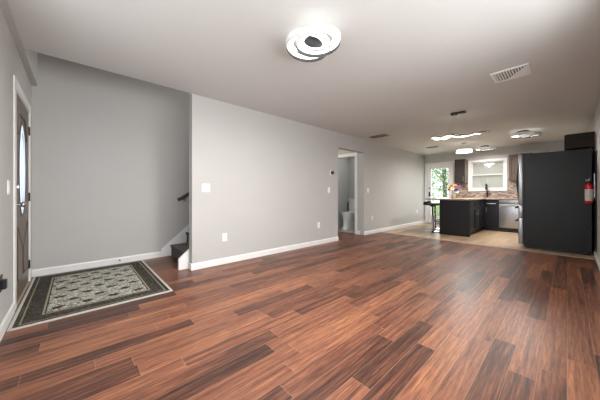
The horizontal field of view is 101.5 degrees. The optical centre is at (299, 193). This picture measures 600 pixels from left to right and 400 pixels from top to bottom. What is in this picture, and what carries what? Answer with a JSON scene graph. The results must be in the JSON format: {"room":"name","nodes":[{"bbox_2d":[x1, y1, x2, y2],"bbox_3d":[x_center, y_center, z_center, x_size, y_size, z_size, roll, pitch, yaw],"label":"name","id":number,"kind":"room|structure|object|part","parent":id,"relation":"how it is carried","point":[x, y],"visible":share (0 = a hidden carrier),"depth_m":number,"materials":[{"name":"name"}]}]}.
{"room":"living room","nodes":[
{"label":"living room","id":0,"kind":"room"},
{"bbox_2d":[0,0,36,323],"bbox_3d":[-1.735,-1.440,1.235,0.170,5.000,5.035,0,0,-42],"label":"wall","id":1,"kind":"structure","parent":0,"point":[18,61],"depth_m":2.03,"materials":[{"name":"paint"}]},
{"bbox_2d":[0,274,7,292],"bbox_3d":[-2.206,0.665,1.824,0.032,0.120,0.076,0,0,-42],"label":"plug adapter","id":2,"kind":"object","parent":1,"relation":"attached to","point":[3,282],"visible":1,"depth_m":1.81,"materials":[{"name":"black plastic"}]},
{"bbox_3d":[-2.215,0.665,1.816,0.007,0.120,0.076,0,0,-43],"label":"plate","id":3,"kind":"part","parent":2,"relation":"part of","materials":[{"name":"white plastic"}]},
{"bbox_2d":[0,303,14,341],"bbox_3d":[-1.312,1.015,0.836,0.014,0.090,3.635,0,0,-42],"label":"baseboard","id":4,"kind":"structure","parent":1,"relation":"attached to","point":[7,319],"depth_m":1.94,"materials":[{"name":"white paint"}]},
{"bbox_2d":[7,180,9,194],"bbox_3d":[-2.399,-0.050,2.020,0.011,0.118,0.075,0,0,-42],"label":"light switch","id":5,"kind":"object","parent":1,"relation":"attached to","point":[8,181],"visible":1,"depth_m":2.00,"materials":[{"name":"white plastic"}]},
{"bbox_2d":[13,75,30,309],"bbox_3d":[-2.944,0.000,2.565,0.184,2.120,1.090,0,0,-42],"label":"door","id":6,"kind":"structure","parent":1,"relation":"in","point":[21,112],"depth_m":2.50,"materials":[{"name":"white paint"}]},
{"bbox_3d":[-2.793,0.581,2.441,0.008,0.519,0.285,0,0,-43],"label":"raised panel","id":7,"kind":"part","parent":6,"relation":"part of","materials":[{"name":"beige paint"}]},
{"bbox_3d":[-2.794,0.584,2.440,0.017,0.529,0.309,0,0,-43],"label":"panel moulding","id":8,"kind":"part","parent":6,"relation":"part of","materials":[{"name":"beige paint"}]},
{"bbox_3d":[-2.648,0.105,2.327,0.068,0.060,0.060,0,0,-43],"label":"knob","id":9,"kind":"part","parent":6,"relation":"part of","materials":[{"name":"silver metal"}]},
{"bbox_3d":[-2.911,-0.697,2.568,0.017,0.244,0.550,0,0,-43],"label":"scroll moulding","id":10,"kind":"part","parent":6,"relation":"part of","materials":[{"name":"beige paint"}]},
{"bbox_3d":[-2.911,-0.250,2.568,0.012,1.004,0.464,0,0,-43],"label":"oval moulding","id":11,"kind":"part","parent":6,"relation":"part of","materials":[{"name":"beige paint"}]},
{"bbox_3d":[-2.911,-0.250,2.568,0.004,0.944,0.404,0,0,-43],"label":"oval glass","id":12,"kind":"part","parent":6,"relation":"part of","materials":[{"name":"white"}]},
{"bbox_3d":[-2.941,0.042,2.568,0.044,1.995,0.872,0,0,-43],"label":"panel","id":13,"kind":"part","parent":6,"relation":"part of","materials":[{"name":"beige paint"}]},
{"bbox_3d":[-3.047,0.584,2.717,0.017,0.529,0.309,0,0,-43],"label":"panel moulding","id":14,"kind":"part","parent":6,"relation":"part of","materials":[{"name":"beige paint"}]},
{"bbox_3d":[-3.046,0.581,2.717,0.008,0.519,0.285,0,0,-43],"label":"raised panel","id":15,"kind":"part","parent":6,"relation":"part of","materials":[{"name":"beige paint"}]},
{"bbox_2d":[32,52,188,269],"bbox_3d":[-1.751,-1.440,4.716,4.850,5.000,0.120,0,0,-42],"label":"wall","id":16,"kind":"structure","parent":0,"point":[110,150],"depth_m":3.60,"materials":[{"name":"paint"}]},
{"bbox_2d":[32,251,160,276],"bbox_3d":[-2.863,1.015,3.606,1.470,0.090,0.014,0,0,-42],"label":"baseboard","id":17,"kind":"structure","parent":16,"relation":"attached to","point":[78,266],"depth_m":3.50,"materials":[{"name":"white paint"}]},
{"bbox_2d":[177,192,188,200],"bbox_3d":[-1.196,-0.660,5.082,2.527,1.591,0.095,0,0,-42],"label":"handrail","id":18,"kind":"object","parent":16,"relation":"attached to","point":[183,197],"visible":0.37,"depth_m":4.27,"materials":[{"name":"brown wood"}]},
{"bbox_2d":[0,223,599,399],"bbox_3d":[1.679,1.108,4.770,9.980,0.104,5.635,0,0,-42],"label":"floor","id":19,"kind":"structure","parent":0,"point":[375,316],"depth_m":1.88,"materials":[{"name":"brown wood"}]},
{"bbox_2d":[7,260,172,331],"bbox_3d":[-2.363,1.054,2.869,1.168,0.011,1.636,0,0,-42],"label":"entry rug","id":20,"kind":"object","parent":19,"relation":"on","point":[47,298],"visible":1,"depth_m":2.65,"materials":[{"name":"grey fabric"}]},
{"bbox_2d":[161,225,188,269],"bbox_3d":[-0.922,-0.171,4.729,2.930,2.461,0.978,0,0,-42],"label":"staircase","id":21,"kind":"structure","parent":19,"relation":"on","point":[178,247],"depth_m":4.11,"materials":[{"name":"white wood"}]},
{"bbox_2d":[341,198,354,229],"bbox_3d":[1.543,0.606,7.436,0.762,0.900,0.470,0,0,-42],"label":"toilet","id":22,"kind":"object","parent":19,"relation":"on","point":[348,217],"visible":0.69,"depth_m":7.24,"materials":[{"name":"white ceramic"}]},
{"bbox_3d":[1.472,0.831,7.371,0.570,0.450,0.400,0,0,-43],"label":"bowl","id":23,"kind":"part","parent":22,"relation":"part of","materials":[{"name":"white ceramic"}]},
{"bbox_3d":[1.751,0.411,7.627,0.188,0.430,0.450,0,0,-43],"label":"tank","id":24,"kind":"part","parent":22,"relation":"part of","materials":[{"name":"white ceramic"}]},
{"bbox_2d":[423,201,439,232],"bbox_3d":[3.677,0.642,6.777,0.410,0.835,0.425,0,0,-42],"label":"bar stool","id":25,"kind":"object","parent":19,"relation":"on","point":[432,205],"visible":0.95,"depth_m":6.76,"materials":[{"name":"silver metal"}]},
{"bbox_3d":[3.672,0.300,6.783,0.350,0.049,0.350,0,0,-43],"label":"seat","id":26,"kind":"part","parent":25,"relation":"part of","materials":[{"name":"black leather"}]},
{"bbox_3d":[3.672,1.030,6.783,0.410,0.060,0.410,0,0,-43],"label":"plate","id":27,"kind":"part","parent":25,"relation":"part of","materials":[{"name":"silver metal"}]},
{"bbox_2d":[427,201,439,229],"bbox_3d":[4.056,0.642,7.341,0.410,0.835,0.425,0,0,-42],"label":"bar stool","id":28,"kind":"object","parent":19,"relation":"on","point":[435,219],"visible":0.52,"depth_m":7.33,"materials":[{"name":"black metal"}]},
{"bbox_2d":[440,200,486,236],"bbox_3d":[4.520,0.615,6.739,1.670,0.890,0.711,0,0,-42],"label":"base cabinet","id":29,"kind":"object","parent":19,"relation":"on","point":[464,218],"visible":1,"depth_m":6.23,"materials":[{"name":"grey paint"}]},
{"bbox_3d":[3.902,0.615,6.200,0.030,0.890,0.670,0,0,-43],"label":"panel","id":30,"kind":"part","parent":29,"relation":"part of","materials":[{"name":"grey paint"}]},
{"bbox_2d":[425,197,517,200],"bbox_3d":[5.242,0.149,6.363,2.327,0.042,2.921,0,0,-42],"label":"countertop","id":31,"kind":"structure","parent":29,"relation":"on","point":[456,198],"depth_m":6.49,"materials":[{"name":"stone"}]},
{"bbox_2d":[448,184,461,197],"bbox_3d":[4.264,-0.072,6.776,0.194,0.400,0.354,0,0,-42],"label":"flower vase","id":32,"kind":"object","parent":31,"relation":"on","point":[451,187],"visible":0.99,"depth_m":6.76,"materials":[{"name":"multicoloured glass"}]},
{"bbox_2d":[485,183,490,197],"bbox_3d":[5.650,-0.088,7.371,0.225,0.437,0.121,0,0,-42],"label":"kitchen faucet","id":33,"kind":"object","parent":31,"relation":"on","point":[486,185],"visible":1,"depth_m":7.44,"materials":[{"name":"brown metal"}]},
{"bbox_3d":[5.624,-0.103,7.391,0.214,0.407,0.034,0,0,-43],"label":"spout","id":34,"kind":"part","parent":33,"relation":"part of","materials":[{"name":"brown metal"}]},
{"bbox_3d":[4.333,0.265,6.154,0.535,0.160,0.020,0,0,-43],"label":"drawer","id":35,"kind":"part","parent":29,"relation":"part of","materials":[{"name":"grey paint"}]},
{"bbox_3d":[4.333,0.652,6.154,0.535,0.585,0.020,0,0,-43],"label":"door","id":36,"kind":"part","parent":29,"relation":"part of","materials":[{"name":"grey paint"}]},
{"bbox_3d":[4.735,0.652,6.522,0.535,0.585,0.020,0,0,-43],"label":"door","id":37,"kind":"part","parent":29,"relation":"part of","materials":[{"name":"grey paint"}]},
{"bbox_3d":[5.137,0.652,6.891,0.535,0.585,0.020,0,0,-43],"label":"door","id":38,"kind":"part","parent":29,"relation":"part of","materials":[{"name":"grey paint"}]},
{"bbox_2d":[381,232,594,259],"bbox_3d":[3.458,1.056,5.329,0.060,0.008,3.791,0,0,-42],"label":"trim","id":39,"kind":"structure","parent":19,"relation":"on","point":[381,232],"depth_m":4.78,"materials":[{"name":"brown wood"}]},
{"bbox_2d":[482,199,498,230],"bbox_3d":[5.357,0.618,7.479,0.648,0.885,1.190,0,0,-42],"label":"base cabinet","id":40,"kind":"object","parent":19,"relation":"on","point":[492,215],"visible":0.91,"depth_m":6.97,"materials":[{"name":"grey paint"}]},
{"bbox_3d":[5.447,0.603,6.978,0.020,0.685,0.270,0,0,-43],"label":"door","id":41,"kind":"part","parent":40,"relation":"part of","materials":[{"name":"grey paint"}]},
{"bbox_2d":[499,200,518,232],"bbox_3d":[5.962,0.618,6.809,0.663,0.885,0.605,0,0,-42],"label":"dishwasher","id":42,"kind":"object","parent":19,"relation":"on","point":[508,213],"visible":0.58,"depth_m":6.68,"materials":[{"name":"metal"}]},
{"bbox_2d":[515,148,591,255],"bbox_3d":[4.940,0.134,4.830,0.910,1.852,1.017,0,0,-42],"label":"refrigerator","id":43,"kind":"object","parent":19,"relation":"on","point":[553,214],"visible":0.99,"depth_m":4.46,"materials":[{"name":"metal"}]},
{"bbox_3d":[4.593,-0.270,5.142,0.030,0.762,0.088,0,0,-43],"label":"handle","id":44,"kind":"part","parent":43,"relation":"part of","materials":[{"name":"silver metal"}]},
{"bbox_3d":[4.671,0.737,5.123,0.910,0.517,0.067,0,0,-43],"label":"drawer","id":45,"kind":"part","parent":43,"relation":"part of","materials":[{"name":"metal"}]},
{"bbox_3d":[4.671,0.349,5.123,0.910,0.242,0.067,0,0,-43],"label":"drawer","id":46,"kind":"part","parent":43,"relation":"part of","materials":[{"name":"metal"}]},
{"bbox_3d":[4.503,-0.273,4.969,0.453,0.985,0.067,0,0,-43],"label":"door","id":47,"kind":"part","parent":43,"relation":"part of","materials":[{"name":"metal"}]},
{"bbox_2d":[7,0,599,154],"bbox_3d":[2.282,-1.520,4.251,9.830,0.280,4.055,0,0,-42],"label":"ceiling","id":48,"kind":"structure","parent":0,"point":[400,69],"depth_m":2.47,"materials":[{"name":"paint"}]},
{"bbox_2d":[286,24,340,62],"bbox_3d":[0.106,-1.302,2.093,0.388,0.156,0.513,0,0,-35],"label":"ceiling lamp","id":49,"kind":"object","parent":48,"relation":"attached to","point":[309,39],"visible":1,"depth_m":2.08,"materials":[{"name":"white plastic"}]},
{"bbox_2d":[369,134,388,138],"bbox_3d":[1.892,-1.373,5.884,0.220,0.013,0.420,0,0,-42],"label":"ceiling vent","id":50,"kind":"object","parent":48,"relation":"in","point":[381,135],"visible":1,"depth_m":5.88,"materials":[{"name":"metal"}]},
{"bbox_2d":[451,110,465,116],"label":"pendant","id":51,"kind":"object","parent":48,"relation":"hanging from","point":[453,114],"depth_m":4.15,"materials":[{"name":"brown metal"}]},
{"bbox_2d":[432,130,489,139],"label":"pendant","id":52,"kind":"object","parent":48,"relation":"hanging from","point":[447,136],"depth_m":4.15,"materials":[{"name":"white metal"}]},
{"bbox_2d":[456,142,472,153],"bbox_3d":[4.467,-1.245,6.670,0.382,0.270,0.382,0,0,-42],"label":"pendant","id":53,"kind":"object","parent":48,"relation":"hanging from","point":[466,150],"visible":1,"depth_m":6.60,"materials":[{"name":"silver metal"}]},
{"bbox_2d":[475,145,495,151],"bbox_3d":[5.335,-1.302,7.061,0.388,0.156,0.513,0,0,-14],"label":"ceiling lamp","id":54,"kind":"object","parent":48,"relation":"attached to","point":[485,147],"visible":1,"depth_m":7.02,"materials":[{"name":"white"}]},
{"bbox_2d":[490,63,531,82],"bbox_3d":[2.423,-1.371,2.817,0.330,0.018,0.330,0,0,-42],"label":"ceiling vent","id":55,"kind":"object","parent":48,"relation":"in","point":[521,70],"visible":1,"depth_m":2.80,"materials":[{"name":"white plastic"}]},
{"bbox_3d":[2.450,-1.365,2.788,0.280,0.005,0.200,0,0,-43],"label":"damper plate","id":56,"kind":"part","parent":55,"relation":"part of","materials":[{"name":"white metal"}]},
{"bbox_2d":[510,130,541,138],"bbox_3d":[4.936,-1.302,5.359,0.513,0.156,0.388,0,0,33],"label":"ceiling lamp","id":57,"kind":"object","parent":48,"relation":"attached to","point":[523,133],"visible":1,"depth_m":5.31,"materials":[{"name":"white"}]},
{"bbox_2d":[189,94,423,270],"bbox_3d":[1.471,-0.160,6.167,8.159,2.440,0.134,0,0,-42],"label":"wall","id":58,"kind":"structure","parent":0,"point":[269,178],"depth_m":4.32,"materials":[{"name":"paint"}]},
{"bbox_2d":[202,184,209,191],"bbox_3d":[-1.345,-0.080,3.507,0.118,0.118,0.011,0,0,-42],"label":"light switch","id":59,"kind":"object","parent":58,"relation":"attached to","point":[205,187],"visible":1,"depth_m":3.50,"materials":[{"name":"white plastic"}]},
{"bbox_2d":[222,233,226,240],"bbox_3d":[-1.137,0.660,3.698,0.075,0.118,0.011,0,0,-42],"label":"wall outlet","id":60,"kind":"object","parent":58,"relation":"attached to","point":[224,235],"visible":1,"depth_m":3.69,"materials":[{"name":"white plastic"}]},
{"bbox_2d":[364,220,424,234],"bbox_3d":[3.078,1.015,7.558,3.910,0.090,0.014,0,0,-42],"label":"baseboard","id":61,"kind":"structure","parent":58,"relation":"attached to","point":[423,221],"depth_m":7.21,"materials":[{"name":"white paint"}]},
{"bbox_2d":[338,157,354,227],"bbox_3d":[1.167,-0.160,6.861,2.350,2.440,1.300,0,0,-42],"label":"wall","id":62,"kind":"structure","parent":0,"point":[346,166],"depth_m":7.81,"materials":[{"name":"paint"}]},
{"bbox_2d":[338,149,359,230],"bbox_3d":[1.148,-0.160,6.844,0.100,2.440,1.300,0,0,-42],"label":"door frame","id":63,"kind":"structure","parent":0,"point":[340,151],"depth_m":6.37,"materials":[{"name":"paint"}]},
{"bbox_2d":[338,152,356,233],"bbox_3d":[1.206,-0.007,6.768,0.118,2.135,0.950,0,0,-42],"label":"trim","id":64,"kind":"structure","parent":63,"relation":"attached to","point":[348,155],"depth_m":6.41,"materials":[{"name":"white paint"}]},
{"bbox_2d":[424,140,563,219],"bbox_3d":[5.854,-0.160,7.525,0.140,2.440,4.055,0,0,-42],"label":"wall","id":65,"kind":"structure","parent":0,"point":[500,152],"depth_m":7.31,"materials":[{"name":"paint"}]},
{"bbox_2d":[425,161,454,223],"bbox_3d":[4.886,-0.010,8.560,0.169,2.140,0.940,0,0,-42],"label":"door","id":66,"kind":"structure","parent":65,"relation":"in","point":[450,165],"depth_m":8.76,"materials":[{"name":"white paint"}]},
{"bbox_2d":[455,159,467,182],"bbox_3d":[5.180,-0.715,7.880,0.368,0.750,0.280,0,0,-42],"label":"upper cabinet","id":67,"kind":"object","parent":65,"relation":"attached to","point":[461,165],"visible":1,"depth_m":7.80,"materials":[{"name":"brown wood"}]},
{"bbox_2d":[455,178,517,197],"bbox_3d":[6.121,-0.155,7.121,0.012,0.570,2.840,0,0,-42],"label":"backsplash","id":68,"kind":"structure","parent":65,"relation":"attached to","point":[512,190],"depth_m":7.48,"materials":[{"name":"tile"}]},
{"bbox_2d":[468,158,506,190],"bbox_3d":[5.767,-0.565,7.550,0.105,0.970,0.970,0,0,-42],"label":"window","id":69,"kind":"structure","parent":65,"relation":"in","point":[470,163],"depth_m":7.53,"materials":[{"name":"white paint"}]},
{"bbox_3d":[5.795,-0.772,7.575,0.030,0.415,0.820,0,0,-43],"label":"sash","id":70,"kind":"part","parent":69,"relation":"part of","materials":[{"name":"white paint"}]},
{"bbox_3d":[5.773,-0.372,7.555,0.030,0.445,0.820,0,0,-43],"label":"sash","id":71,"kind":"part","parent":69,"relation":"part of","materials":[{"name":"white paint"}]},
{"bbox_2d":[473,162,502,187],"bbox_3d":[5.828,-0.565,7.605,0.032,0.830,0.820,0,0,-42],"label":"window shade","id":72,"kind":"object","parent":69,"relation":"attached to","point":[493,181],"visible":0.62,"depth_m":7.58,"materials":[{"name":"fabric"}]},
{"bbox_2d":[509,151,548,180],"bbox_3d":[6.255,-0.725,6.708,0.368,0.730,0.800,0,0,-42],"label":"upper cabinet","id":73,"kind":"object","parent":65,"relation":"attached to","point":[513,159],"visible":0.19,"depth_m":6.84,"materials":[{"name":"brown wood"}]},
{"bbox_3d":[5.976,-0.725,6.814,0.020,0.724,0.261,0,0,-43],"label":"door","id":74,"kind":"part","parent":73,"relation":"part of","materials":[{"name":"brown wood"}]},
{"bbox_2d":[588,98,599,259],"bbox_3d":[3.542,-0.160,2.737,9.980,2.440,0.120,0,0,-42],"label":"wall","id":75,"kind":"structure","parent":0,"point":[595,124],"depth_m":3.79,"materials":[{"name":"paint"}]},
{"bbox_2d":[564,131,594,150],"bbox_3d":[5.188,-0.925,4.567,0.900,0.250,0.350,0,0,-42],"label":"upper cabinet","id":76,"kind":"object","parent":75,"relation":"attached to","point":[586,140],"visible":0.78,"depth_m":4.26,"materials":[{"name":"brown wood"}]},
{"bbox_3d":[4.910,-0.925,4.536,0.444,0.244,0.020,0,0,-43],"label":"door","id":77,"kind":"part","parent":76,"relation":"part of","materials":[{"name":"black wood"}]},
{"bbox_2d":[584,173,594,202],"bbox_3d":[4.845,-0.085,4.095,0.146,0.500,0.120,0,0,-42],"label":"fire extinguisher","id":78,"kind":"object","parent":75,"relation":"attached to","point":[589,189],"visible":0.98,"depth_m":4.07,"materials":[{"name":"red metal"}]},
{"bbox_2d":[595,150,596,251],"bbox_3d":[4.803,0.120,3.979,0.400,1.600,0.006,0,0,-42],"label":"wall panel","id":79,"kind":"object","parent":75,"relation":"attached to","point":[596,150],"visible":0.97,"depth_m":3.85,"materials":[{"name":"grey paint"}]},
{"bbox_2d":[594,251,599,269],"bbox_3d":[2.424,1.015,1.803,6.830,0.090,0.014,0,0,-42],"label":"baseboard","id":80,"kind":"structure","parent":75,"relation":"attached to","point":[595,254],"depth_m":3.68,"materials":[{"name":"white paint"}]},
{"label":"outside","id":81,"kind":"structure","parent":0,"visible":0},
{"bbox_2d":[433,205,439,216],"bbox_3d":[13.998,1.245,16.896,24.530,0.130,34.000,0,0,-42],"label":"ground","id":82,"kind":"structure","parent":81,"point":[438,206],"depth_m":16.08,"materials":[{"name":"green plant"}]},
{"bbox_2d":[432,168,447,202],"bbox_3d":[8.099,-1.258,13.654,2.732,4.885,2.668,0,0,-42],"label":"leafy tree","id":83,"kind":"object","parent":82,"relation":"on","point":[443,178],"visible":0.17,"depth_m":13.60,"materials":[{"name":"green plant"}]},
{"bbox_2d":[432,169,447,197],"bbox_3d":[8.586,-1.649,16.544,3.245,5.665,3.184,0,0,28],"label":"leafy tree","id":84,"kind":"object","parent":82,"relation":"on","point":[437,169],"visible":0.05,"depth_m":16.13,"materials":[{"name":"green plant"}]}
]}

